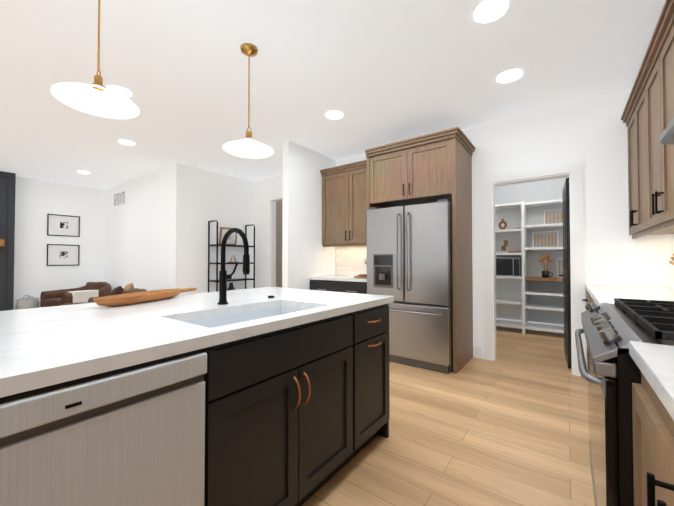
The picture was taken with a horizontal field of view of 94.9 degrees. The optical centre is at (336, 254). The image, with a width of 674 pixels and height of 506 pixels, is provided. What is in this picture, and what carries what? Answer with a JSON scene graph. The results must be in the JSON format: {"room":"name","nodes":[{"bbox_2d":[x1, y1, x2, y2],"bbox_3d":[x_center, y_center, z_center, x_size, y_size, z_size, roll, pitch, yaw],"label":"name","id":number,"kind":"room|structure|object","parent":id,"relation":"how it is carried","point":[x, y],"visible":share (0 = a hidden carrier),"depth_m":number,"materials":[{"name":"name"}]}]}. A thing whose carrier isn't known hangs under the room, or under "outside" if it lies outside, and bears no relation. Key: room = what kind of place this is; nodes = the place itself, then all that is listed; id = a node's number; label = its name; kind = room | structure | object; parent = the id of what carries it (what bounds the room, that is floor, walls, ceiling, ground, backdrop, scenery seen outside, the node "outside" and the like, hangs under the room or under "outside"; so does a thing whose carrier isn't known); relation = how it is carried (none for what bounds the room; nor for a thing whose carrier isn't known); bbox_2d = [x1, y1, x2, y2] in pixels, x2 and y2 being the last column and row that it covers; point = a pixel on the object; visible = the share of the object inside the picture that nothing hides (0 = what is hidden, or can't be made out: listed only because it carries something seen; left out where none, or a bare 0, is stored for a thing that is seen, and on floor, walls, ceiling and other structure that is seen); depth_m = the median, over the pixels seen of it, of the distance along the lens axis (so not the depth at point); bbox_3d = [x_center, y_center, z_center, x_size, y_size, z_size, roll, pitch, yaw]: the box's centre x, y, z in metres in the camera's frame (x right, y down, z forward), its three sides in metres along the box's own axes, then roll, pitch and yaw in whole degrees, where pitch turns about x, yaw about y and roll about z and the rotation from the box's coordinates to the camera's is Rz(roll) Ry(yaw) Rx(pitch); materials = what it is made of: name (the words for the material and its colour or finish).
{"room":"kitchen","nodes":[
{"label":"kitchen","id":0,"kind":"room"},
{"bbox_2d":[0,171,15,310],"bbox_3d":[-7.108,-0.152,4.373,0.262,2.760,3.530,-1,-1,37],"label":"wall bump-out","id":1,"kind":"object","parent":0,"point":[7,205],"visible":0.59,"depth_m":5.64,"materials":[{"name":"black paint"}]},
{"bbox_2d":[0,239,3,246],"bbox_3d":[-6.725,-0.230,4.495,0.204,0.120,2.580,-1,-1,37],"label":"mantel shelf","id":2,"kind":"object","parent":1,"relation":"attached to","point":[1,242],"visible":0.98,"depth_m":5.45,"materials":[{"name":"brown wood"}]},
{"bbox_2d":[13,176,103,309],"bbox_3d":[-7.039,-0.145,4.789,0.120,2.760,5.680,-1,-1,37],"label":"wall","id":3,"kind":"structure","parent":0,"point":[37,201],"depth_m":6.32,"materials":[{"name":"paint"}]},
{"bbox_2d":[47,244,79,265],"bbox_3d":[-5.707,0.001,6.463,0.020,0.440,0.520,-1,-1,37],"label":"picture frame","id":4,"kind":"object","parent":3,"relation":"attached to","point":[61,255],"visible":0.96,"depth_m":6.45,"materials":[{"name":"white paper"}]},
{"bbox_2d":[47,214,79,236],"bbox_3d":[-5.707,-0.614,6.473,0.020,0.440,0.520,-1,-1,37],"label":"picture frame","id":5,"kind":"object","parent":3,"relation":"attached to","point":[62,225],"visible":0.96,"depth_m":6.47,"materials":[{"name":"white paper"}]},
{"bbox_2d":[103,164,172,290],"bbox_3d":[-4.026,-0.123,6.165,3.320,2.760,0.120,-1,-1,37],"label":"wall","id":6,"kind":"structure","parent":0,"point":[138,239],"depth_m":5.85,"materials":[{"name":"paint"}]},
{"bbox_2d":[113,190,125,206],"bbox_3d":[-4.573,-1.178,6.502,0.640,0.280,0.014,-1,-1,37],"label":"air vent","id":7,"kind":"object","parent":6,"relation":"in","point":[119,198],"visible":1,"depth_m":6.47,"materials":[{"name":"white metal"}]},
{"bbox_2d":[172,162,253,294],"bbox_3d":[-2.213,-0.131,5.722,0.120,2.760,1.570,-1,-1,37],"label":"wall","id":8,"kind":"structure","parent":0,"point":[202,198],"depth_m":5.47,"materials":[{"name":"paint"}]},
{"bbox_2d":[254,175,282,287],"bbox_3d":[-0.886,-0.130,5.790,2.170,2.760,0.120,-1,-1,37],"label":"wall","id":9,"kind":"structure","parent":0,"point":[264,188],"depth_m":6.11,"materials":[{"name":"paint"}]},
{"bbox_2d":[282,140,335,289],"bbox_3d":[-0.379,-0.149,4.561,0.110,2.760,1.050,-1,-1,37],"label":"wall","id":10,"kind":"structure","parent":0,"point":[306,255],"depth_m":4.34,"materials":[{"name":"paint"}]},
{"bbox_2d":[0,0,665,189],"bbox_3d":[-2.189,-1.596,3.529,9.700,0.100,9.600,-1,-1,37],"label":"ceiling","id":11,"kind":"structure","parent":0,"point":[376,73],"depth_m":2.63,"materials":[{"name":"paint"}]},
{"bbox_2d":[50,0,139,118],"bbox_3d":[-1.259,-1.187,1.637,0.370,0.773,0.370,-1,-1,37],"label":"pendant light","id":12,"kind":"object","parent":11,"relation":"hanging from","point":[97,98],"visible":1,"depth_m":1.65,"materials":[{"name":"white glass"}]},
{"bbox_2d":[106,86,131,97],"bbox_3d":[-2.039,-1.548,2.911,0.167,0.013,0.196,-1,-1,37],"label":"recessed light","id":13,"kind":"object","parent":11,"relation":"in","point":[124,92],"depth_m":2.92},
{"bbox_2d":[118,140,134,145],"bbox_3d":[-2.848,-1.527,4.194,0.217,0.013,0.193,-1,-1,37],"label":"recessed light","id":14,"kind":"object","parent":11,"relation":"in","point":[125,142],"depth_m":4.21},
{"bbox_2d":[223,43,273,157],"bbox_3d":[-0.666,-1.176,2.343,0.370,0.773,0.370,-1,-1,37],"label":"pendant light","id":15,"kind":"object","parent":11,"relation":"hanging from","point":[247,146],"visible":1,"depth_m":2.35,"materials":[{"name":"white glass"}]},
{"bbox_2d":[325,111,342,119],"bbox_3d":[-0.029,-1.540,3.400,0.203,0.013,0.203,-1,-1,37],"label":"recessed light","id":16,"kind":"object","parent":11,"relation":"in","point":[333,115],"depth_m":3.42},
{"bbox_2d":[474,0,508,22],"bbox_3d":[0.981,-1.563,1.974,0.198,0.013,0.206,-1,-1,37],"label":"recessed light","id":17,"kind":"object","parent":11,"relation":"in","point":[487,11],"depth_m":1.98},
{"bbox_2d":[497,69,522,83],"bbox_3d":[1.495,-1.552,2.683,0.194,0.013,0.210,-1,-1,37],"label":"recessed light","id":18,"kind":"object","parent":11,"relation":"in","point":[509,76],"depth_m":2.69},
{"bbox_2d":[302,326,594,505],"bbox_3d":[-2.189,1.264,3.484,9.700,0.100,9.600,-1,-1,37],"label":"floor","id":19,"kind":"structure","parent":0,"point":[508,425],"depth_m":2.00,"materials":[{"name":"brown wood"}]},
{"bbox_2d":[16,295,39,309],"bbox_3d":[-5.875,1.014,5.887,0.320,0.476,0.320,-1,-1,37],"label":"basket","id":20,"kind":"object","parent":19,"relation":"on","point":[27,303],"visible":0.5,"depth_m":5.79,"materials":[{"name":"grey wicker"}]},
{"bbox_2d":[40,282,111,306],"bbox_3d":[-5.072,0.904,6.103,1.008,0.703,1.008,-1,-1,37],"label":"armchair","id":21,"kind":"object","parent":19,"relation":"on","point":[73,295],"visible":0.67,"depth_m":5.90,"materials":[{"name":"brown leather"}]},
{"bbox_2d":[61,283,146,305],"bbox_3d":[-3.434,0.836,4.721,0.930,0.795,0.900,0,-1,-15],"label":"armchair","id":22,"kind":"object","parent":19,"relation":"on","point":[129,288],"visible":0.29,"depth_m":4.65,"materials":[{"name":"brown leather"}]},
{"bbox_2d":[0,300,393,505],"bbox_3d":[-0.854,0.735,0.954,0.748,0.879,3.154,-1,-1,37],"label":"kitchen island","id":23,"kind":"object","parent":19,"relation":"on","point":[266,396],"depth_m":1.01,"materials":[{"name":"black wood"}]},
{"bbox_2d":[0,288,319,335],"bbox_3d":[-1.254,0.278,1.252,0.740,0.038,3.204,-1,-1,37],"label":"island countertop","id":24,"kind":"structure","parent":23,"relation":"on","point":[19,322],"depth_m":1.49,"materials":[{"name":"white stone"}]},
{"bbox_2d":[92,287,196,306],"bbox_3d":[-1.085,0.242,1.837,0.320,0.048,0.660,-1,-1,37],"label":"wood tray","id":25,"kind":"object","parent":24,"relation":"on","point":[130,298],"visible":1,"depth_m":1.70,"materials":[{"name":"brown wood"}]},
{"bbox_2d":[0,292,393,391],"bbox_3d":[-0.768,0.272,0.892,0.470,0.038,3.204,-1,-1,37],"label":"island countertop","id":26,"kind":"structure","parent":23,"relation":"on","point":[37,357],"depth_m":0.94,"materials":[{"name":"white stone"}]},
{"bbox_2d":[208,220,254,291],"bbox_3d":[-1.937,0.325,5.734,0.280,1.850,0.810,-1,-1,37],"label":"shelf unit","id":27,"kind":"object","parent":19,"relation":"on","point":[232,240],"visible":0.62,"depth_m":5.66,"materials":[{"name":"black metal"}]},
{"bbox_2d":[310,279,366,293],"bbox_3d":[0.177,0.789,4.368,0.989,0.878,0.662,-1,-1,37],"label":"base cabinet","id":28,"kind":"object","parent":19,"relation":"on","point":[343,286],"visible":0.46,"depth_m":4.12,"materials":[{"name":"black wood"}]},
{"bbox_2d":[309,275,366,281],"bbox_3d":[0.185,0.328,4.386,0.989,0.040,0.634,-1,-1,37],"label":"countertop","id":29,"kind":"structure","parent":28,"relation":"on","point":[351,278],"depth_m":4.21,"materials":[{"name":"white stone"}]},
{"bbox_2d":[354,260,366,277],"bbox_3d":[0.385,0.175,4.157,0.322,0.256,0.272,-1,-1,37],"label":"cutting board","id":30,"kind":"object","parent":29,"relation":"on","point":[362,276],"visible":0.4,"depth_m":4.09,"materials":[{"name":"wood"}]},
{"bbox_2d":[367,199,452,373],"bbox_3d":[0.932,0.324,3.668,0.966,1.785,0.790,-1,-1,37],"label":"fridge","id":31,"kind":"object","parent":19,"relation":"on","point":[409,258],"visible":0.71,"depth_m":3.32,"materials":[{"name":"metal"}]},
{"bbox_2d":[365,127,475,373],"bbox_3d":[0.999,-0.035,3.727,1.105,2.505,0.737,-1,-1,37],"label":"tall cabinet","id":32,"kind":"object","parent":19,"relation":"on","point":[431,167],"visible":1,"depth_m":3.43,"materials":[{"name":"brown wood"}]},
{"bbox_2d":[495,199,563,333],"bbox_3d":[3.136,0.197,4.947,2.420,2.080,0.428,-1,-1,37],"label":"pantry shelving","id":33,"kind":"object","parent":19,"relation":"on","point":[513,292],"visible":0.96,"depth_m":5.01,"materials":[{"name":"white wood"}]},
{"bbox_2d":[496,258,521,275],"bbox_3d":[2.867,0.198,5.154,0.350,0.294,0.356,-1,-1,37],"label":"microwave","id":34,"kind":"object","parent":33,"relation":"in","point":[504,266],"depth_m":5.01,"materials":[{"name":"silver metal"}]},
{"bbox_2d":[582,290,591,367],"bbox_3d":[2.393,0.758,2.434,0.629,0.878,1.122,-1,-1,37],"label":"base cabinet","id":35,"kind":"object","parent":19,"relation":"on","point":[588,299],"depth_m":2.85,"materials":[{"name":"brown wood"}]},
{"bbox_2d":[585,284,673,305],"bbox_3d":[2.225,0.294,2.217,0.636,0.040,1.683,-1,-1,37],"label":"countertop","id":36,"kind":"structure","parent":35,"relation":"on","point":[600,294],"depth_m":2.27,"materials":[{"name":"white stone"}]},
{"bbox_2d":[575,298,673,505],"bbox_3d":[1.368,0.686,1.165,0.734,0.922,1.010,-1,-1,37],"label":"range","id":37,"kind":"object","parent":19,"relation":"on","point":[611,374],"visible":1,"depth_m":0.99,"materials":[{"name":"silver metal"}]},
{"bbox_2d":[632,372,673,505],"bbox_3d":[0.802,0.724,0.290,0.629,0.878,1.061,-1,-1,37],"label":"base cabinet","id":38,"kind":"object","parent":19,"relation":"on","point":[653,451],"visible":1,"depth_m":0.64,"materials":[{"name":"brown wood"}]},
{"bbox_2d":[629,341,673,419],"bbox_3d":[0.270,0.252,-0.416,0.636,0.040,2.841,-1,-1,37],"label":"countertop","id":39,"kind":"structure","parent":38,"relation":"on","point":[654,363],"depth_m":0.71,"materials":[{"name":"white stone"}]},
{"bbox_2d":[336,89,673,369],"bbox_3d":[1.524,-0.160,3.878,3.980,2.760,0.120,-1,-1,37],"label":"wall","id":40,"kind":"structure","parent":0,"point":[591,134],"depth_m":3.08,"materials":[{"name":"paint"}]},
{"bbox_2d":[320,160,366,246],"bbox_3d":[0.257,-0.701,4.500,0.989,1.149,0.397,-1,-1,37],"label":"upper cabinet","id":41,"kind":"object","parent":40,"relation":"attached to","point":[344,205],"visible":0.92,"depth_m":4.41,"materials":[{"name":"brown wood"}]},
{"bbox_2d":[335,246,366,275],"bbox_3d":[0.375,0.080,4.647,0.992,0.463,0.006,-1,-1,37],"label":"tile backsplash","id":42,"kind":"structure","parent":40,"relation":"attached to","point":[349,260],"depth_m":4.76,"materials":[{"name":"white tile"}]},
{"bbox_2d":[266,161,585,375],"bbox_3d":[0.584,0.019,4.622,4.850,2.425,0.242,-1,-1,37],"label":"door frame","id":43,"kind":"structure","parent":40,"relation":"attached to","point":[573,172],"depth_m":3.50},
{"bbox_2d":[558,178,571,368],"bbox_3d":[2.642,0.194,3.602,0.133,2.020,0.721,-1,-1,37],"label":"pantry door","id":44,"kind":"structure","parent":40,"relation":"in","point":[566,267],"depth_m":3.31,"materials":[{"name":"black wood"}]},
{"bbox_2d":[495,177,568,324],"bbox_3d":[0.570,-0.107,7.199,9.470,2.760,0.120,-1,-1,37],"label":"wall","id":45,"kind":"structure","parent":0,"point":[544,190],"depth_m":5.08,"materials":[{"name":"white paint"}]},
{"bbox_2d":[496,318,563,333],"bbox_3d":[3.260,1.170,5.098,2.430,0.140,0.017,-1,-1,37],"label":"baseboard","id":46,"kind":"structure","parent":45,"relation":"attached to","point":[496,318],"depth_m":5.11,"materials":[{"name":"white wood"}]},
{"bbox_3d":[1.569,-0.210,0.700,0.120,2.760,9.370,-1,-1,37],"label":"wall","id":47,"kind":"structure","parent":0,"visible":0},
{"bbox_2d":[625,88,673,235],"bbox_3d":[2.589,-0.724,2.452,0.312,1.069,0.905,-1,-1,37],"label":"upper cabinet","id":48,"kind":"object","parent":47,"relation":"attached to","point":[633,121],"depth_m":2.61,"materials":[{"name":"brown wood"}]},
{"bbox_2d":[641,0,673,231],"bbox_3d":[2.104,-0.734,1.798,0.312,1.069,0.969,-1,-1,37],"label":"upper cabinet","id":49,"kind":"object","parent":47,"relation":"attached to","point":[647,116],"depth_m":1.94,"materials":[{"name":"brown wood"}]},
{"bbox_2d":[660,117,673,144],"bbox_3d":[1.518,-0.568,1.074,0.392,0.107,1.004,-1,-1,37],"label":"range hood","id":50,"kind":"object","parent":47,"relation":"attached to","point":[667,136],"visible":1,"depth_m":1.50,"materials":[{"name":"silver metal"}]}
]}

